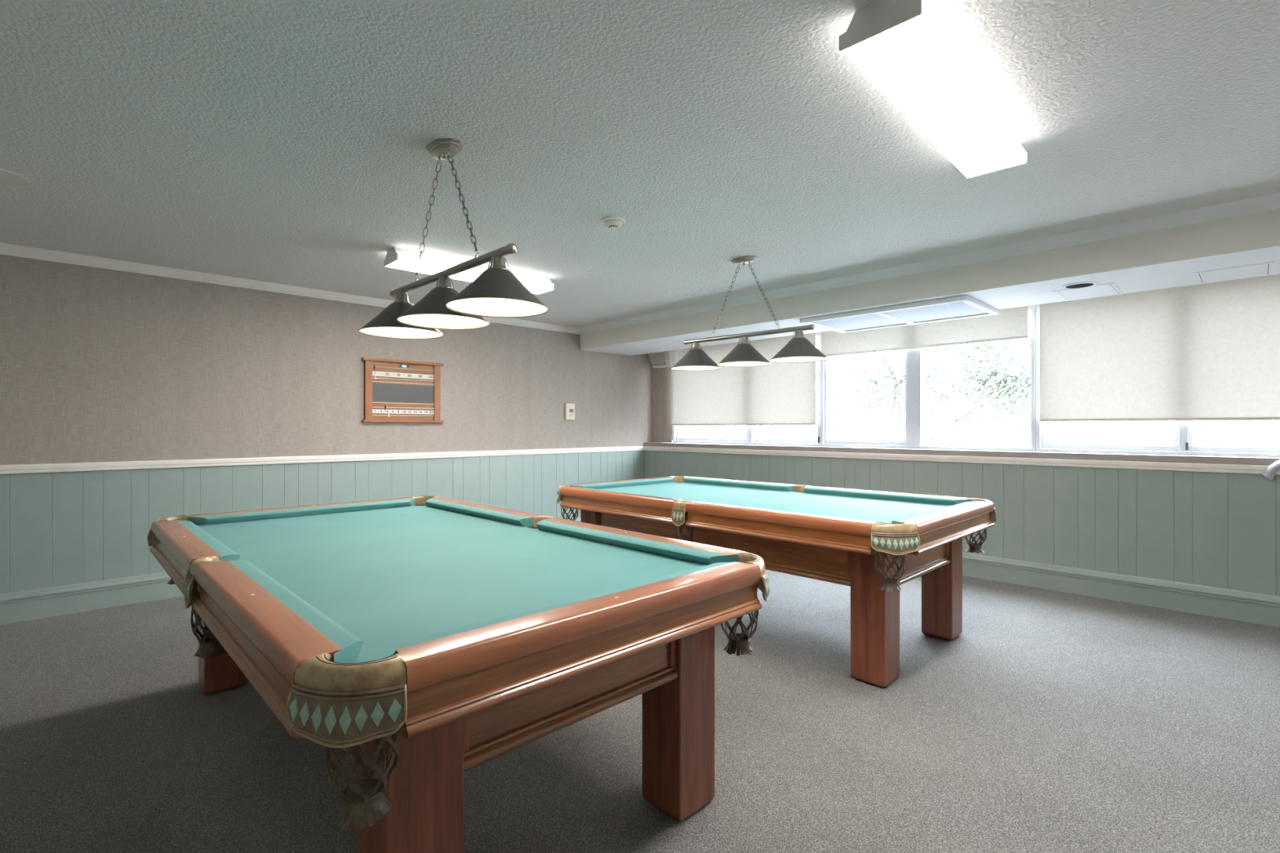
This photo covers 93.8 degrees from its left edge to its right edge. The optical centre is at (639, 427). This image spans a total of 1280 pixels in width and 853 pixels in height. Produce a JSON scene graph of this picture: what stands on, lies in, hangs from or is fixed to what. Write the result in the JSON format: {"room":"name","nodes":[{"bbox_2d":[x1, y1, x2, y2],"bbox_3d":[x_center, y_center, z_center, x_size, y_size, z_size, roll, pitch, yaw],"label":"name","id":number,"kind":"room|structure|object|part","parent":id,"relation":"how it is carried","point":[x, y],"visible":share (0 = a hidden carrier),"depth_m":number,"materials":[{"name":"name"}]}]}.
{"room":"games hall","nodes":[
{"label":"games hall","id":0,"kind":"room"},
{"bbox_2d":[0,253,651,594],"bbox_3d":[-2.468,0.037,5.548,7.550,2.440,0.201,0,0,-44],"label":"wall","id":1,"kind":"structure","parent":0,"point":[97,364],"depth_m":4.68,"materials":[{"name":"paint"}]},
{"bbox_2d":[0,516,581,625],"bbox_3d":[-2.444,1.160,5.415,6.999,0.195,0.023,0,0,-44],"label":"baseboard","id":2,"kind":"structure","parent":1,"relation":"attached to","point":[40,603],"depth_m":4.09,"materials":[{"name":"green paint"}]},
{"bbox_2d":[0,242,581,334],"bbox_3d":[-2.826,-1.145,5.039,5.925,0.069,0.030,0,0,-44],"label":"trim","id":3,"kind":"structure","parent":1,"relation":"attached to","point":[7,249],"depth_m":4.57,"materials":[{"name":"white paint"}]},
{"bbox_2d":[0,445,644,474],"bbox_3d":[-2.444,0.267,5.416,6.999,0.058,0.023,0,0,-44],"label":"trim","id":4,"kind":"structure","parent":1,"relation":"attached to","point":[119,465],"depth_m":4.85,"materials":[{"name":"white paint"}]},
{"bbox_2d":[361,357,444,422],"bbox_3d":[-2.212,-0.341,5.622,0.760,0.580,0.052,0,0,-44],"label":"scoreboard","id":5,"kind":"object","parent":1,"relation":"attached to","point":[400,391],"visible":1,"depth_m":5.61,"materials":[{"name":"brown wood"}]},
{"bbox_2d":[361,419,444,422],"bbox_3d":[-2.212,-0.062,5.622,0.760,0.022,0.052,0,0,-44],"label":"shelf","id":6,"kind":"object","parent":5,"relation":"attached to","point":[362,420],"depth_m":5.62,"materials":[{"name":"brown wood"}]},
{"bbox_3d":[-2.219,-0.324,5.626,0.586,0.162,0.008,0,0,-44],"label":"slate panel","id":7,"kind":"part","parent":5,"relation":"part of","materials":[{"name":"grey stone"}]},
{"bbox_3d":[-2.213,-0.115,5.619,0.586,0.008,0.008,0,0,-44],"label":"score rail","id":8,"kind":"part","parent":5,"relation":"part of","materials":[{"name":"wood"}]},
{"bbox_3d":[-2.213,-0.187,5.619,0.586,0.008,0.008,0,0,-44],"label":"score rail","id":9,"kind":"part","parent":5,"relation":"part of","materials":[{"name":"wood"}]},
{"bbox_3d":[-2.213,-0.229,5.619,0.586,0.008,0.008,0,0,-44],"label":"score rail","id":10,"kind":"part","parent":5,"relation":"part of","materials":[{"name":"wood"}]},
{"bbox_3d":[-2.213,-0.419,5.619,0.586,0.008,0.008,0,0,-44],"label":"score rail","id":11,"kind":"part","parent":5,"relation":"part of","materials":[{"name":"wood"}]},
{"bbox_3d":[-2.213,-0.451,5.619,0.586,0.008,0.008,0,0,-44],"label":"score rail","id":12,"kind":"part","parent":5,"relation":"part of","materials":[{"name":"wood"}]},
{"bbox_3d":[-2.213,-0.554,5.619,0.586,0.008,0.008,0,0,-44],"label":"score rail","id":13,"kind":"part","parent":5,"relation":"part of","materials":[{"name":"wood"}]},
{"bbox_2d":[564,403,574,419],"bbox_3d":[-0.818,-0.190,6.993,0.124,0.190,0.032,0,0,-44],"label":"thermostat","id":14,"kind":"object","parent":1,"relation":"attached to","point":[569,407],"visible":1,"depth_m":6.97,"materials":[{"name":"beige plastic"}]},
{"bbox_2d":[0,0,1279,328],"bbox_3d":[-0.008,-1.243,3.024,7.550,0.120,7.250,0,0,-44],"label":"ceiling","id":15,"kind":"structure","parent":0,"point":[286,142],"depth_m":2.42,"materials":[{"name":"white paint"}]},
{"bbox_2d":[0,168,29,185],"bbox_3d":[-3.013,-1.176,2.784,0.244,0.012,0.244,0,0,-44],"label":"cover plate","id":16,"kind":"object","parent":15,"relation":"attached to","point":[7,177],"visible":1,"depth_m":2.82,"materials":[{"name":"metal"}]},
{"bbox_2d":[384,247,465,274],"bbox_3d":[-1.478,-1.135,3.936,0.459,0.094,0.483,0,0,-43],"label":"fluorescent light","id":17,"kind":"object","parent":15,"relation":"attached to","point":[401,258],"depth_m":4.03,"materials":[{"name":"white plastic"}]},
{"bbox_3d":[-1.647,-1.135,3.959,0.004,0.094,0.228,0,0,-43],"label":"plate","id":18,"kind":"part","parent":17,"relation":"part of","materials":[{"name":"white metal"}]},
{"bbox_2d":[358,137,548,339],"bbox_3d":[-0.824,-0.813,2.522,1.210,0.739,0.374,0,0,45],"label":"lamp","id":19,"kind":"object","parent":15,"relation":"hanging from","point":[496,292],"visible":1,"depth_m":2.42,"materials":[{"name":"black metal"}]},
{"bbox_3d":[-1.120,-0.516,2.817,0.370,0.141,0.370,0,0,45],"label":"lamp shade","id":20,"kind":"part","parent":19,"relation":"part of","materials":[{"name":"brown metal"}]},
{"bbox_3d":[-0.824,-0.516,2.522,0.370,0.141,0.370,0,0,45],"label":"lamp shade","id":21,"kind":"part","parent":19,"relation":"part of","materials":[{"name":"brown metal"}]},
{"bbox_3d":[-0.528,-0.516,2.227,0.370,0.141,0.370,0,0,45],"label":"lamp shade","id":22,"kind":"part","parent":19,"relation":"part of","materials":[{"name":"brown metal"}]},
{"bbox_2d":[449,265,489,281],"bbox_3d":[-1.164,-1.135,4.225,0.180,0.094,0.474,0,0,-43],"label":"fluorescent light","id":23,"kind":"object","parent":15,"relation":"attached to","point":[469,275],"depth_m":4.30,"materials":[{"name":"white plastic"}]},
{"bbox_2d":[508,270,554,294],"bbox_3d":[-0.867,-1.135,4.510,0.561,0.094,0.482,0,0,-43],"label":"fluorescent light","id":24,"kind":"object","parent":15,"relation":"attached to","point":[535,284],"depth_m":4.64,"materials":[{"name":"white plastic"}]},
{"bbox_2d":[601,216,625,229],"bbox_3d":[-0.153,-1.159,3.406,0.136,0.047,0.136,0,0,-44],"label":"smoke detector","id":25,"kind":"object","parent":15,"relation":"attached to","point":[611,222],"visible":1,"depth_m":3.37,"materials":[{"name":"white paint"}]},
{"bbox_2d":[671,255,828,370],"bbox_3d":[0.729,-0.813,4.189,1.210,0.739,0.374,0,0,42],"label":"lamp","id":26,"kind":"object","parent":15,"relation":"hanging from","point":[798,349],"visible":1,"depth_m":4.12,"materials":[{"name":"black metal"}]},
{"bbox_3d":[0.419,-0.516,4.470,0.370,0.141,0.370,0,0,42],"label":"lamp shade","id":27,"kind":"part","parent":26,"relation":"part of","materials":[{"name":"grey metal"}]},
{"bbox_3d":[0.729,-0.516,4.189,0.370,0.141,0.370,0,0,42],"label":"lamp shade","id":28,"kind":"part","parent":26,"relation":"part of","materials":[{"name":"grey metal"}]},
{"bbox_3d":[1.038,-0.516,3.908,0.370,0.141,0.370,0,0,42],"label":"lamp shade","id":29,"kind":"part","parent":26,"relation":"part of","materials":[{"name":"grey metal"}]},
{"bbox_2d":[577,192,1279,355],"bbox_3d":[1.952,-1.054,4.933,0.877,0.256,6.849,0,0,-44],"label":"ceiling beam","id":30,"kind":"structure","parent":15,"relation":"attached to","point":[1163,251],"depth_m":3.96,"materials":[{"name":"white paint"}]},
{"bbox_2d":[799,294,999,333],"bbox_3d":[2.092,-0.909,4.903,0.770,0.034,1.310,0,0,-44],"label":"ceiling light","id":31,"kind":"object","parent":30,"relation":"attached to","point":[965,306],"visible":1,"depth_m":4.78,"materials":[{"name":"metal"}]},
{"bbox_3d":[1.874,-0.915,5.127,0.668,0.020,0.583,0,0,-44],"label":"bay panel","id":32,"kind":"part","parent":31,"relation":"part of","materials":[{"name":"white plastic"}]},
{"bbox_3d":[2.310,-0.915,4.679,0.668,0.020,0.583,0,0,-44],"label":"bay panel","id":33,"kind":"part","parent":31,"relation":"part of","materials":[{"name":"white plastic"}]},
{"bbox_2d":[1061,281,1098,288],"bbox_3d":[2.855,-0.923,3.887,0.196,0.006,0.196,0,0,-44],"label":"recessed light","id":34,"kind":"object","parent":30,"relation":"attached to","point":[1084,284],"visible":1,"depth_m":3.88,"materials":[{"name":"black metal"}]},
{"bbox_2d":[1052,282,1124,301],"bbox_3d":[3.066,-0.925,4.093,0.445,0.003,0.330,0,0,-44],"label":"access hatch","id":35,"kind":"object","parent":30,"relation":"attached to","point":[1108,289],"visible":1,"depth_m":4.09,"materials":[{"name":"metal"}]},
{"bbox_3d":[2.958,-0.925,4.204,0.405,0.003,0.020,0,0,-44],"label":"frame","id":36,"kind":"part","parent":35,"relation":"part of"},
{"bbox_3d":[2.914,-0.925,3.945,0.020,0.003,0.330,0,0,-44],"label":"frame","id":37,"kind":"part","parent":35,"relation":"part of","materials":[{"name":"white metal"}]},
{"bbox_3d":[3.218,-0.925,4.241,0.020,0.003,0.330,0,0,-44],"label":"frame","id":38,"kind":"part","parent":35,"relation":"part of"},
{"bbox_3d":[3.174,-0.925,3.982,0.405,0.003,0.020,0,0,-44],"label":"frame","id":39,"kind":"part","parent":35,"relation":"part of","materials":[{"name":"white metal"}]},
{"bbox_2d":[1193,261,1274,284],"bbox_3d":[3.562,-0.925,3.591,0.405,0.003,0.330,0,0,-44],"label":"access hatch","id":40,"kind":"object","parent":30,"relation":"attached to","point":[1261,269],"visible":1,"depth_m":3.57,"materials":[{"name":"metal"}]},
{"bbox_3d":[3.454,-0.925,3.703,0.365,0.003,0.020,0,0,-44],"label":"frame","id":41,"kind":"part","parent":40,"relation":"part of","materials":[{"name":"white metal"}]},
{"bbox_3d":[3.424,-0.925,3.457,0.020,0.003,0.330,0,0,-44],"label":"frame","id":42,"kind":"part","parent":40,"relation":"part of","materials":[{"name":"white metal"}]},
{"bbox_3d":[3.700,-0.925,3.726,0.020,0.003,0.330,0,0,-44],"label":"frame","id":43,"kind":"part","parent":40,"relation":"part of","materials":[{"name":"white metal"}]},
{"bbox_3d":[3.670,-0.925,3.480,0.365,0.003,0.020,0,0,-44],"label":"frame","id":44,"kind":"part","parent":40,"relation":"part of","materials":[{"name":"white metal"}]},
{"bbox_2d":[839,0,1026,178],"bbox_3d":[1.083,-1.135,2.094,0.228,0.094,1.228,0,0,44],"label":"fluorescent light","id":45,"kind":"object","parent":15,"relation":"attached to","point":[900,46],"visible":1,"depth_m":1.90,"materials":[{"name":"white plastic"}]},
{"bbox_3d":[0.659,-1.135,1.653,0.228,0.094,0.004,0,0,44],"label":"plate","id":46,"kind":"part","parent":45,"relation":"part of","materials":[{"name":"white metal"}]},
{"bbox_3d":[1.506,-1.135,2.536,0.228,0.094,0.004,0,0,44],"label":"plate","id":47,"kind":"part","parent":45,"relation":"part of","materials":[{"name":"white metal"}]},
{"bbox_2d":[0,569,1279,852],"bbox_3d":[-0.062,1.317,2.972,7.400,0.120,7.250,0,0,-44],"label":"floor","id":48,"kind":"structure","parent":0,"point":[1054,722],"depth_m":2.34,"materials":[{"name":"grey carpet"}]},
{"bbox_2d":[146,496,769,852],"bbox_3d":[-0.949,0.846,2.461,1.482,0.822,2.679,0,0,-44],"label":"pool table","id":49,"kind":"object","parent":48,"relation":"on","point":[428,641],"visible":1,"depth_m":1.66,"materials":[{"name":"teal fabric"}]},
{"bbox_3d":[-2.273,0.463,2.904,0.085,0.053,0.211,0,0,1],"label":"pocket casing","id":50,"kind":"part","parent":49,"relation":"part of","materials":[{"name":"metal"}]},
{"bbox_3d":[-1.873,0.566,2.414,0.066,0.034,1.124,0,0,-44],"label":"moulding","id":51,"kind":"part","parent":49,"relation":"part of","materials":[{"name":"brown wood"}]},
{"bbox_3d":[-1.861,0.469,2.427,0.092,0.062,1.124,0,0,-44],"label":"rail","id":52,"kind":"part","parent":49,"relation":"part of","materials":[{"name":"brown wood"}]},
{"bbox_3d":[-1.438,0.463,1.984,0.085,0.054,0.098,0,0,-44],"label":"pocket casing","id":53,"kind":"part","parent":49,"relation":"part of","materials":[{"name":"metal"}]},
{"bbox_3d":[-2.026,0.905,2.911,0.176,0.696,0.176,0,0,-44],"label":"leg","id":54,"kind":"part","parent":49,"relation":"part of","materials":[{"name":"brown wood"}]},
{"bbox_3d":[-1.019,0.566,1.538,0.066,0.034,1.124,0,0,-44],"label":"moulding","id":55,"kind":"part","parent":49,"relation":"part of","materials":[{"name":"brown wood"}]},
{"bbox_3d":[-1.006,0.469,1.550,0.092,0.062,1.124,0,0,-44],"label":"rail","id":56,"kind":"part","parent":49,"relation":"part of","materials":[{"name":"brown wood"}]},
{"bbox_3d":[-1.842,0.469,3.377,1.143,0.062,0.092,0,0,-44],"label":"rail","id":57,"kind":"part","parent":49,"relation":"part of","materials":[{"name":"teal fabric"}]},
{"bbox_3d":[-1.313,0.778,2.106,0.056,0.046,1.973,0,0,-44],"label":"apron moulding","id":58,"kind":"part","parent":49,"relation":"part of","materials":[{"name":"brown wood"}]},
{"bbox_3d":[-0.539,0.463,1.125,0.211,0.053,0.085,0,0,1],"label":"pocket casing","id":59,"kind":"part","parent":49,"relation":"part of","materials":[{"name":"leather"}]},
{"bbox_3d":[-0.526,0.905,1.372,0.176,0.696,0.176,0,0,-44],"label":"leg","id":60,"kind":"part","parent":49,"relation":"part of","materials":[{"name":"brown wood"}]},
{"bbox_3d":[-1.358,0.463,3.796,0.211,0.053,0.085,0,0,1],"label":"pocket casing","id":61,"kind":"part","parent":49,"relation":"part of","materials":[{"name":"metal"}]},
{"bbox_3d":[-0.891,0.469,3.372,0.092,0.062,1.124,0,0,-44],"label":"rail","id":62,"kind":"part","parent":49,"relation":"part of","materials":[{"name":"teal fabric"}]},
{"bbox_3d":[-0.460,0.463,2.937,0.085,0.054,0.098,0,0,-44],"label":"pocket casing","id":63,"kind":"part","parent":49,"relation":"part of","materials":[{"name":"metal"}]},
{"bbox_3d":[-0.163,0.778,1.655,0.739,0.046,0.056,0,0,-44],"label":"apron moulding","id":64,"kind":"part","parent":49,"relation":"part of","materials":[{"name":"brown wood"}]},
{"bbox_3d":[-0.055,0.469,1.544,1.143,0.062,0.092,0,0,-44],"label":"rail","id":65,"kind":"part","parent":49,"relation":"part of","materials":[{"name":"brown wood"}]},
{"bbox_3d":[-0.043,0.566,1.531,1.143,0.034,0.066,0,0,-44],"label":"moulding","id":66,"kind":"part","parent":49,"relation":"part of","materials":[{"name":"brown wood"}]},
{"bbox_3d":[-0.036,0.469,2.495,0.092,0.062,1.124,0,0,-44],"label":"rail","id":67,"kind":"part","parent":49,"relation":"part of","materials":[{"name":"brown wood"}]},
{"bbox_3d":[0.129,0.905,2.010,0.176,0.696,0.176,0,0,-44],"label":"leg","id":68,"kind":"part","parent":49,"relation":"part of","materials":[{"name":"brown wood"}]},
{"bbox_3d":[0.376,0.463,2.017,0.085,0.053,0.211,0,0,1],"label":"pocket casing","id":69,"kind":"part","parent":49,"relation":"part of","materials":[{"name":"metal"}]},
{"bbox_2d":[555,475,996,687],"bbox_3d":[0.752,0.846,4.077,1.482,0.822,2.679,0,0,-44],"label":"pool table","id":70,"kind":"object","parent":48,"relation":"on","point":[873,543],"visible":0.95,"depth_m":3.38,"materials":[{"name":"brown wood"}]},
{"bbox_3d":[-0.573,0.463,4.521,0.085,0.053,0.211,0,0,1],"label":"pocket casing","id":71,"kind":"part","parent":70,"relation":"part of","materials":[{"name":"leather"}]},
{"bbox_3d":[-0.326,0.905,4.528,0.176,0.696,0.176,0,0,-44],"label":"leg","id":72,"kind":"part","parent":70,"relation":"part of","materials":[{"name":"brown wood"}]},
{"bbox_3d":[-0.173,0.566,4.031,0.066,0.034,1.124,0,0,-44],"label":"moulding","id":73,"kind":"part","parent":70,"relation":"part of","materials":[{"name":"brown wood"}]},
{"bbox_3d":[-0.142,0.469,4.994,1.143,0.062,0.092,0,0,-44],"label":"rail","id":74,"kind":"part","parent":70,"relation":"part of","materials":[{"name":"teal fabric"}]},
{"bbox_3d":[-0.161,0.469,4.043,0.092,0.062,1.124,0,0,-44],"label":"rail","id":75,"kind":"part","parent":70,"relation":"part of","materials":[{"name":"brown wood"}]},
{"bbox_3d":[0.342,0.463,5.413,0.211,0.053,0.085,0,0,1],"label":"pocket casing","id":76,"kind":"part","parent":70,"relation":"part of","materials":[{"name":"leather"}]},
{"bbox_3d":[0.263,0.463,3.601,0.085,0.054,0.098,0,0,-44],"label":"pocket casing","id":77,"kind":"part","parent":70,"relation":"part of","materials":[{"name":"metal"}]},
{"bbox_3d":[0.809,0.469,4.988,0.092,0.062,1.124,0,0,-44],"label":"rail","id":78,"kind":"part","parent":70,"relation":"part of","materials":[{"name":"teal fabric"}]},
{"bbox_3d":[0.694,0.469,3.166,0.092,0.062,1.124,0,0,-44],"label":"rail","id":79,"kind":"part","parent":70,"relation":"part of","materials":[{"name":"brown wood"}]},
{"bbox_3d":[0.682,0.566,3.154,0.066,0.034,1.124,0,0,-44],"label":"moulding","id":80,"kind":"part","parent":70,"relation":"part of","materials":[{"name":"brown wood"}]},
{"bbox_3d":[1.240,0.463,4.554,0.085,0.054,0.098,0,0,-44],"label":"pocket casing","id":81,"kind":"part","parent":70,"relation":"part of","materials":[{"name":"metal"}]},
{"bbox_3d":[0.388,0.778,3.723,0.056,0.046,1.973,0,0,-44],"label":"apron moulding","id":82,"kind":"part","parent":70,"relation":"part of","materials":[{"name":"brown wood"}]},
{"bbox_3d":[1.174,0.905,2.989,0.176,0.696,0.176,0,0,-44],"label":"leg","id":83,"kind":"part","parent":70,"relation":"part of","materials":[{"name":"brown wood"}]},
{"bbox_3d":[1.664,0.469,4.111,0.092,0.062,1.124,0,0,-44],"label":"rail","id":84,"kind":"part","parent":70,"relation":"part of","materials":[{"name":"green fabric"}]},
{"bbox_3d":[1.161,0.463,2.742,0.211,0.053,0.085,0,0,1],"label":"pocket casing","id":85,"kind":"part","parent":70,"relation":"part of","materials":[{"name":"metal"}]},
{"bbox_3d":[1.537,0.778,3.271,0.739,0.046,0.056,0,0,-44],"label":"apron moulding","id":86,"kind":"part","parent":70,"relation":"part of","materials":[{"name":"brown wood"}]},
{"bbox_3d":[1.829,0.905,3.627,0.176,0.696,0.176,0,0,-44],"label":"leg","id":87,"kind":"part","parent":70,"relation":"part of","materials":[{"name":"brown wood"}]},
{"bbox_3d":[1.645,0.469,3.160,1.143,0.062,0.092,0,0,-44],"label":"rail","id":88,"kind":"part","parent":70,"relation":"part of","materials":[{"name":"brown wood"}]},
{"bbox_3d":[1.657,0.566,3.148,1.143,0.034,0.066,0,0,-44],"label":"moulding","id":89,"kind":"part","parent":70,"relation":"part of","materials":[{"name":"brown wood"}]},
{"bbox_3d":[2.076,0.463,3.634,0.085,0.053,0.211,0,0,1],"label":"pocket casing","id":90,"kind":"part","parent":70,"relation":"part of","materials":[{"name":"metal"}]},
{"bbox_2d":[644,350,1279,595],"bbox_3d":[2.568,0.037,5.535,0.356,2.440,7.250,0,0,-44],"label":"wall","id":91,"kind":"structure","parent":0,"point":[1217,530],"depth_m":4.49,"materials":[{"name":"paint"}]},
{"bbox_2d":[671,332,820,446],"bbox_3d":[1.170,-0.405,6.975,0.117,1.192,2.081,0,0,-44],"label":"window","id":92,"kind":"structure","parent":91,"relation":"in","point":[751,430],"depth_m":6.76,"materials":[{"name":"white metal"}]},
{"bbox_3d":[0.865,0.147,7.301,0.040,0.036,1.123,0,0,-44],"label":"sash rail","id":93,"kind":"part","parent":92,"relation":"part of","materials":[{"name":"white metal"}]},
{"bbox_2d":[671,332,816,425],"bbox_3d":[1.122,-0.541,6.947,0.047,1.026,2.042,0,0,-44],"label":"roller blind","id":94,"kind":"object","parent":92,"relation":"attached to","point":[775,393],"visible":0.73,"depth_m":6.81,"materials":[{"name":"fabric"}]},
{"bbox_3d":[1.176,0.178,6.981,0.100,0.026,2.081,0,0,-44],"label":"frame rail","id":95,"kind":"part","parent":92,"relation":"part of","materials":[{"name":"white metal"}]},
{"bbox_3d":[1.592,0.147,6.555,0.040,0.036,0.826,0,0,-44],"label":"sash rail","id":96,"kind":"part","parent":92,"relation":"part of","materials":[{"name":"white metal"}]},
{"bbox_3d":[1.178,-0.977,6.983,0.095,0.048,2.081,0,0,-44],"label":"frame rail","id":97,"kind":"part","parent":92,"relation":"part of","materials":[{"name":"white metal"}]},
{"bbox_2d":[820,304,1035,451],"bbox_3d":[2.567,-0.405,5.554,0.100,1.192,1.903,0,0,-44],"label":"window","id":98,"kind":"structure","parent":91,"relation":"in","point":[914,357],"depth_m":5.54,"materials":[{"name":"white metal"}]},
{"bbox_3d":[2.220,0.147,5.910,0.040,0.036,0.844,0,0,-44],"label":"sash rail","id":99,"kind":"part","parent":98,"relation":"part of","materials":[{"name":"white metal"}]},
{"bbox_2d":[821,306,1027,356],"bbox_3d":[2.518,-0.891,5.515,0.047,0.326,1.828,0,0,-44],"label":"roller blind","id":100,"kind":"object","parent":98,"relation":"attached to","point":[1011,323],"visible":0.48,"depth_m":5.38,"materials":[{"name":"cream fabric"}]},
{"bbox_3d":[2.569,-0.977,5.556,0.095,0.048,1.903,0,0,-44],"label":"frame rail","id":101,"kind":"part","parent":98,"relation":"part of","materials":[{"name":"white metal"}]},
{"bbox_3d":[2.567,0.178,5.554,0.100,0.026,1.903,0,0,-44],"label":"frame rail","id":102,"kind":"part","parent":98,"relation":"part of","materials":[{"name":"white metal"}]},
{"bbox_2d":[644,445,1279,475],"bbox_3d":[2.444,0.267,5.399,0.023,0.058,6.830,0,0,-44],"label":"trim","id":103,"kind":"structure","parent":91,"relation":"attached to","point":[1148,465],"depth_m":4.84,"materials":[{"name":"white paint"}]},
{"bbox_2d":[1262,459,1279,480],"bbox_3d":[4.061,0.245,3.691,0.038,0.180,0.309,0,0,-44],"label":"cloth","id":104,"kind":"object","parent":103,"relation":"on","point":[1271,470],"visible":1,"depth_m":3.77,"materials":[{"name":"white fabric"}]},
{"bbox_2d":[644,442,1279,465],"bbox_3d":[2.551,0.215,5.518,0.304,0.046,6.850,0,0,-44],"label":"trim","id":105,"kind":"structure","parent":91,"relation":"attached to","point":[1075,455],"depth_m":4.83,"materials":[{"name":"white wood"}]},
{"bbox_2d":[962,552,1279,627],"bbox_3d":[2.443,1.160,5.399,0.023,0.195,6.830,0,0,-44],"label":"baseboard","id":106,"kind":"structure","parent":91,"relation":"attached to","point":[1225,603],"depth_m":4.28,"materials":[{"name":"green paint"}]},
{"bbox_2d":[1035,304,1279,457],"bbox_3d":[3.956,-0.405,4.122,0.110,1.192,2.085,0,0,-44],"label":"window","id":107,"kind":"structure","parent":91,"relation":"in","point":[1184,429],"depth_m":4.35,"materials":[{"name":"white metal"}]},
{"bbox_3d":[3.962,-0.977,4.127,0.095,0.048,2.085,0,0,-44],"label":"frame rail","id":108,"kind":"part","parent":107,"relation":"part of","materials":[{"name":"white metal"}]},
{"bbox_3d":[3.544,0.147,4.552,0.040,0.036,0.830,0,0,-44],"label":"sash rail","id":109,"kind":"part","parent":107,"relation":"part of","materials":[{"name":"white metal"}]},
{"bbox_3d":[3.960,0.178,4.125,0.100,0.026,2.085,0,0,-44],"label":"frame rail","id":110,"kind":"part","parent":107,"relation":"part of","materials":[{"name":"white metal"}]},
{"bbox_2d":[1039,274,1279,422],"bbox_3d":[3.910,-0.552,4.086,0.047,1.004,2.002,0,0,-44],"label":"roller blind","id":111,"kind":"object","parent":107,"relation":"attached to","point":[1211,351],"visible":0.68,"depth_m":4.24,"materials":[{"name":"fabric"}]},
{"bbox_3d":[4.267,0.147,3.810,0.040,0.036,1.141,0,0,-44],"label":"sash rail","id":112,"kind":"part","parent":107,"relation":"part of","materials":[{"name":"white metal"}]},
{"label":"outside","id":113,"kind":"structure","parent":0,"visible":0},
{"bbox_2d":[828,439,1279,448],"bbox_3d":[35.901,2.057,35.818,89.640,0.200,100.000,0,0,-44],"label":"ground","id":114,"kind":"structure","parent":113,"point":[954,443],"depth_m":70.45,"materials":[{"name":"white"}]},
{"bbox_2d":[725,371,833,439],"bbox_3d":[4.662,-0.974,23.116,5.382,6.022,6.127,0,0,17],"label":"tree","id":115,"kind":"object","parent":114,"relation":"on","point":[761,430],"visible":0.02,"depth_m":23.43,"materials":[{"name":"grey plant"}]},
{"bbox_2d":[815,312,1074,447],"bbox_3d":[5.670,-1.246,13.448,6.939,6.533,6.098,0,0,-20],"label":"tree","id":116,"kind":"object","parent":114,"relation":"on","point":[931,369],"visible":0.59,"depth_m":12.79,"materials":[{"name":"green plant"}]}
]}

